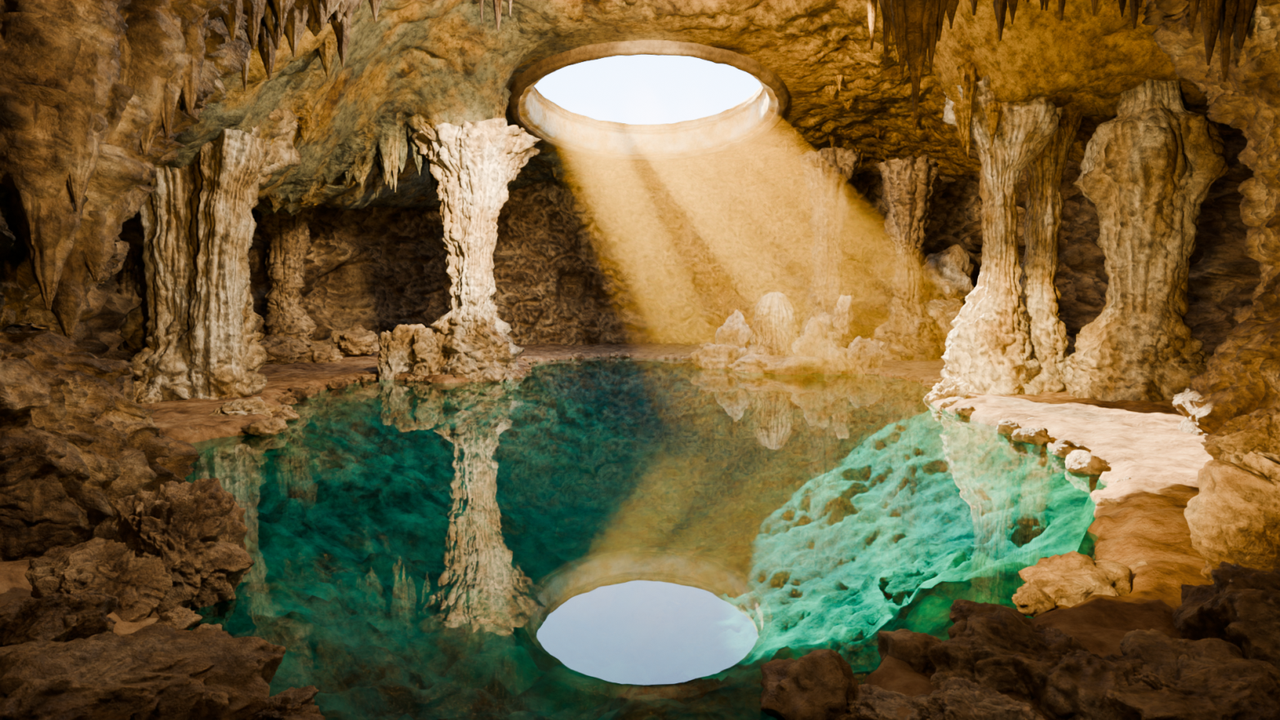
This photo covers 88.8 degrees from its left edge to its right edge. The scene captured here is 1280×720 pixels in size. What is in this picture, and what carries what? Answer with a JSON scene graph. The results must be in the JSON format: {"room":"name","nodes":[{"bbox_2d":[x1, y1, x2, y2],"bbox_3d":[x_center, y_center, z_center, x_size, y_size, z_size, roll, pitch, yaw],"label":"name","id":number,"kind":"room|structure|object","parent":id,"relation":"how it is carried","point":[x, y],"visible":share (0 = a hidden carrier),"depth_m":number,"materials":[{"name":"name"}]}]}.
{"room":"cave","nodes":[
{"label":"cave","id":0,"kind":"room"},
{"bbox_2d":[0,0,266,345],"bbox_3d":[-7.695,-1.992,7.534,6.885,6.489,6.346,0,3,0],"label":"wall","id":1,"kind":"structure","parent":0,"point":[95,95],"depth_m":6.25,"materials":[{"name":"brown stone"}]},
{"bbox_2d":[76,203,447,360],"bbox_3d":[-16.872,-5.918,20.172,13.059,14.500,48.336,0,3,0],"label":"wall","id":2,"kind":"structure","parent":0,"point":[379,270],"depth_m":38.76,"materials":[{"name":"stone"}]},
{"bbox_2d":[0,342,1213,719],"bbox_3d":[0.000,1.931,23.149,42.000,3.679,56.000,0,3,0],"label":"floor","id":3,"kind":"structure","parent":0,"point":[603,557],"depth_m":10.85,"materials":[{"name":"stone"}]},
{"bbox_2d":[0,588,118,647],"bbox_3d":[-2.760,1.243,2.993,0.636,0.401,0.558,0,3,0],"label":"boulder","id":4,"kind":"object","parent":3,"relation":"on","point":[55,617],"visible":0.64,"depth_m":2.90,"materials":[{"name":"brown stone"}]},
{"bbox_2d":[115,213,142,333],"bbox_3d":[-18.850,-2.833,23.836,2.899,7.042,2.419,0,3,0],"label":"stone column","id":5,"kind":"structure","parent":3,"relation":"on","point":[126,278],"depth_m":23.36,"materials":[{"name":"brown stone"}]},
{"bbox_2d":[0,622,285,719],"bbox_3d":[-2.019,1.272,2.358,1.168,0.426,0.938,0,3,0],"label":"boulder","id":6,"kind":"object","parent":3,"relation":"on","point":[156,671],"visible":1,"depth_m":2.40,"materials":[{"name":"brown stone"}]},
{"bbox_2d":[132,381,161,404],"bbox_3d":[-11.115,1.082,14.525,1.398,1.219,1.168,0,3,0],"label":"boulder","id":7,"kind":"object","parent":3,"relation":"on","point":[150,395],"visible":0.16,"depth_m":14.34,"materials":[{"name":"beige stone"}]},
{"bbox_2d":[116,107,302,400],"bbox_3d":[-10.819,-2.141,16.043,4.633,8.250,4.305,0,3,0],"label":"stone column","id":8,"kind":"structure","parent":3,"relation":"on","point":[192,334],"depth_m":14.87,"materials":[{"name":"beige stone"}]},
{"bbox_2d":[208,396,281,417],"bbox_3d":[-8.045,1.184,13.344,1.395,0.817,1.340,-3,4,-39],"label":"boulder","id":9,"kind":"object","parent":3,"relation":"on","point":[255,405],"visible":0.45,"depth_m":13.02,"materials":[{"name":"beige stone"}]},
{"bbox_2d":[242,684,324,719],"bbox_3d":[-1.518,1.496,2.664,0.400,0.196,0.458,-2,4,-34],"label":"boulder","id":10,"kind":"object","parent":3,"relation":"on","point":[291,704],"visible":0.7,"depth_m":2.69,"materials":[{"name":"brown stone"}]},
{"bbox_2d":[255,316,379,364],"bbox_3d":[-14.368,-0.764,28.718,7.075,2.627,4.558,-3,4,-42],"label":"rock pile","id":11,"kind":"object","parent":3,"relation":"on","point":[356,340],"visible":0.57,"depth_m":27.78,"materials":[{"name":"brown stone"}]},
{"bbox_2d":[254,207,318,347],"bbox_3d":[-15.614,-3.906,28.863,2.576,6.834,3.112,-3,4,-42],"label":"stone column","id":12,"kind":"structure","parent":11,"relation":"on","point":[287,237],"depth_m":28.37,"materials":[{"name":"beige stone"}]},
{"bbox_2d":[376,323,425,379],"bbox_3d":[-8.663,-0.044,23.601,1.804,2.536,1.790,0,3,0],"label":"boulder","id":13,"kind":"object","parent":3,"relation":"on","point":[395,357],"visible":0.61,"depth_m":22.97,"materials":[{"name":"beige stone"}]},
{"bbox_2d":[411,327,448,375],"bbox_3d":[-7.355,-0.076,23.226,1.544,2.175,1.768,-2,4,-29],"label":"boulder","id":14,"kind":"object","parent":3,"relation":"on","point":[429,353],"visible":0.57,"depth_m":22.61,"materials":[{"name":"beige stone"}]},
{"bbox_2d":[410,117,542,382],"bbox_3d":[-6.010,-3.397,23.651,4.958,9.245,4.723,0,3,0],"label":"stone column","id":15,"kind":"structure","parent":3,"relation":"on","point":[473,164],"depth_m":22.52,"materials":[{"name":"beige stone"}]},
{"bbox_2d":[293,356,933,404],"bbox_3d":[0.000,0.762,21.579,26.000,0.001,41.000,0,3,0],"label":"shore","id":16,"kind":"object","parent":3,"relation":"attached to","point":[601,375],"visible":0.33,"depth_m":21.23,"materials":[{"name":"brown stone"}]},
{"bbox_2d":[24,537,173,622],"bbox_3d":[-3.601,1.618,4.408,0.944,0.783,0.635,1,3,18],"label":"boulder","id":17,"kind":"object","parent":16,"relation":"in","point":[140,584],"visible":0.45,"depth_m":4.29,"materials":[{"name":"brown stone"}]},
{"bbox_2d":[0,321,199,561],"bbox_3d":[-5.830,1.307,5.728,3.916,3.267,3.638,0,3,0],"label":"rock outcrop","id":18,"kind":"object","parent":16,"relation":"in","point":[75,442],"visible":0.58,"depth_m":5.43,"materials":[{"name":"brown stone"}]},
{"bbox_2d":[111,477,254,631],"bbox_3d":[-3.344,1.502,4.790,1.051,1.182,0.838,0,3,0],"label":"boulder","id":19,"kind":"object","parent":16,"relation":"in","point":[197,530],"visible":0.64,"depth_m":4.62,"materials":[{"name":"brown stone"}]},
{"bbox_2d":[927,605,1143,719],"bbox_3d":[2.050,1.711,3.320,1.045,0.734,0.916,2,4,34],"label":"boulder","id":20,"kind":"object","parent":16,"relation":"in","point":[997,651],"visible":0.7,"depth_m":3.20,"materials":[{"name":"brown stone"}]},
{"bbox_2d":[1102,628,1279,719],"bbox_3d":[2.491,1.585,2.915,1.096,0.542,0.870,-3,4,-42],"label":"boulder","id":21,"kind":"object","parent":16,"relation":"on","point":[1205,678],"visible":0.85,"depth_m":2.83,"materials":[{"name":"brown stone"}]},
{"bbox_2d":[1172,561,1279,670],"bbox_3d":[3.621,1.654,3.438,1.289,1.016,1.178,0,3,2],"label":"boulder","id":22,"kind":"object","parent":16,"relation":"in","point":[1241,608],"visible":0.6,"depth_m":3.44,"materials":[{"name":"brown stone"}]},
{"bbox_2d":[1183,451,1279,583],"bbox_3d":[4.312,1.445,4.275,1.158,1.685,1.095,0,3,0],"label":"boulder","id":23,"kind":"object","parent":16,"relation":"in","point":[1233,517],"visible":0.56,"depth_m":4.28,"materials":[{"name":"brown stone"}]},
{"bbox_2d":[110,351,1148,719],"bbox_3d":[-0.417,0.729,20.603,19.356,0.554,33.371,1,3,15],"label":"rocks","id":24,"kind":"object","parent":3,"relation":"on","point":[818,685],"visible":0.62,"depth_m":4.44},
{"bbox_2d":[742,292,798,356],"bbox_3d":[5.486,-0.956,27.094,2.778,3.694,2.993,-2,4,-31],"label":"stalagmite","id":25,"kind":"object","parent":3,"relation":"on","point":[774,331],"visible":0.67,"depth_m":26.40},
{"bbox_2d":[528,511,1044,688],"bbox_3d":[2.442,2.835,9.234,15.467,1.771,6.850,-2,4,-35],"label":"submerged rocks","id":26,"kind":"object","parent":3,"relation":"on","point":[1020,527],"visible":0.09,"depth_m":7.64},
{"bbox_2d":[796,146,861,348],"bbox_3d":[9.504,-5.018,32.807,3.268,10.588,3.514,0,3,0],"label":"stone column","id":27,"kind":"structure","parent":3,"relation":"on","point":[827,172],"depth_m":32.08,"materials":[{"name":"beige stone"}]},
{"bbox_2d":[690,244,974,374],"bbox_3d":[10.215,-2.206,29.242,15.493,6.678,6.845,-1,4,-21],"label":"stalagmites","id":28,"kind":"object","parent":3,"relation":"on","point":[947,274],"visible":0.67,"depth_m":28.43,"materials":[{"name":"beige stone"}]},
{"bbox_2d":[835,684,924,719],"bbox_3d":[1.244,1.766,3.118,0.625,0.279,0.560,1,3,15],"label":"boulder","id":29,"kind":"object","parent":3,"relation":"on","point":[870,702],"visible":0.66,"depth_m":3.14,"materials":[{"name":"brown stone"}]},
{"bbox_2d":[911,676,1045,719],"bbox_3d":[1.513,1.647,2.935,0.530,0.330,0.622,-3,4,-40],"label":"boulder","id":30,"kind":"object","parent":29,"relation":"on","point":[959,699],"visible":0.98,"depth_m":2.91,"materials":[{"name":"brown stone"}]},
{"bbox_2d":[873,154,946,361],"bbox_3d":[12.369,-4.267,29.847,3.121,9.466,3.126,-2,4,-25],"label":"stone column","id":31,"kind":"structure","parent":3,"relation":"on","point":[911,185],"depth_m":29.22,"materials":[{"name":"beige stone"}]},
{"bbox_2d":[928,377,969,403],"bbox_3d":[7.678,0.876,16.308,1.022,0.871,0.950,0,3,0],"label":"boulder","id":32,"kind":"object","parent":3,"relation":"on","point":[948,388],"visible":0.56,"depth_m":16.05,"materials":[{"name":"beige stone"}]},
{"bbox_2d":[939,74,1082,395],"bbox_3d":[9.959,-2.857,17.105,4.164,8.609,2.935,-1,3,-11],"label":"stone column","id":33,"kind":"structure","parent":3,"relation":"on","point":[1008,337],"depth_m":16.72,"materials":[{"name":"beige stone"}]},
{"bbox_2d":[1113,475,1131,483],"bbox_3d":[5.798,1.580,7.702,0.517,0.409,0.470,0,3,0],"label":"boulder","id":34,"kind":"object","parent":3,"relation":"on","point":[1126,477],"visible":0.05,"depth_m":7.73,"materials":[{"name":"beige stone"}]},
{"bbox_2d":[1061,78,1230,402],"bbox_3d":[11.593,-2.389,15.077,3.095,7.980,2.902,0,3,0],"label":"stone column","id":35,"kind":"structure","parent":3,"relation":"on","point":[1148,171],"depth_m":14.38,"materials":[{"name":"beige stone"}]},
{"bbox_2d":[1200,405,1279,463],"bbox_3d":[6.020,0.920,6.240,0.970,0.926,1.052,0,3,-4],"label":"boulder","id":36,"kind":"object","parent":3,"relation":"on","point":[1259,430],"visible":0.58,"depth_m":6.20,"materials":[{"name":"brown stone"}]},
{"bbox_2d":[443,173,814,345],"bbox_3d":[-0.548,-7.404,46.014,28.184,14.500,10.332,0,3,0],"label":"wall","id":37,"kind":"structure","parent":0,"point":[586,264],"depth_m":46.78,"materials":[{"name":"stone"}]},
{"bbox_2d":[167,0,1244,212],"bbox_3d":[0.000,-8.013,22.577,42.000,6.928,58.000,0,3,0],"label":"ceiling","id":38,"kind":"structure","parent":0,"point":[435,62],"depth_m":20.40,"materials":[{"name":"stone"}]},
{"bbox_2d":[184,0,382,112],"bbox_3d":[-5.912,-5.616,10.390,3.482,4.675,6.450,0,3,0],"label":"cluster","id":39,"kind":"object","parent":38,"relation":"hanging from","point":[289,17],"visible":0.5,"depth_m":10.22,"materials":[{"name":"brown stone"}]},
{"bbox_2d":[253,111,435,216],"bbox_3d":[-9.481,-7.269,22.364,4.081,5.286,7.843,3,5,43],"label":"cluster","id":40,"kind":"object","parent":38,"relation":"hanging from","point":[384,144],"visible":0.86,"depth_m":21.43,"materials":[{"name":"stone"}]},
{"bbox_2d":[167,28,1081,198],"bbox_3d":[0.752,-8.096,27.916,26.807,7.382,27.485,0,3,0],"label":"stalactites","id":41,"kind":"object","parent":38,"relation":"hanging from","point":[963,109],"visible":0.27,"depth_m":16.55,"materials":[{"name":"stone"}]},
{"bbox_2d":[507,40,789,161],"bbox_3d":[0.347,-11.992,29.960,16.816,2.089,19.800,0,3,-6],"label":"rim","id":42,"kind":"object","parent":38,"relation":"attached to","point":[744,123],"visible":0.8,"depth_m":32.90,"materials":[{"name":"stone"}]},
{"bbox_2d":[479,0,1257,82],"bbox_3d":[3.075,-6.345,10.251,13.684,5.160,3.876,1,3,10],"label":"cluster","id":43,"kind":"object","parent":38,"relation":"hanging from","point":[1224,15],"visible":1,"depth_m":8.53,"materials":[{"name":"brown stone"}]},
{"bbox_2d":[867,0,959,119],"bbox_3d":[3.582,-5.291,8.526,2.228,4.404,2.246,-3,4,-41],"label":"cluster","id":44,"kind":"object","parent":38,"relation":"hanging from","point":[916,26],"visible":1,"depth_m":8.27,"materials":[{"name":"brown stone"}]},
{"bbox_2d":[842,122,1262,355],"bbox_3d":[16.646,-6.024,22.025,10.391,14.500,46.180,0,3,0],"label":"wall","id":45,"kind":"structure","parent":0,"point":[1222,281],"depth_m":26.65,"materials":[{"name":"stone"}]},
{"bbox_2d":[1142,0,1279,435],"bbox_3d":[10.019,-1.999,9.106,5.434,8.180,5.226,0,3,0],"label":"wall","id":46,"kind":"structure","parent":0,"point":[1242,376],"depth_m":9.46,"materials":[{"name":"brown stone"}]}
]}

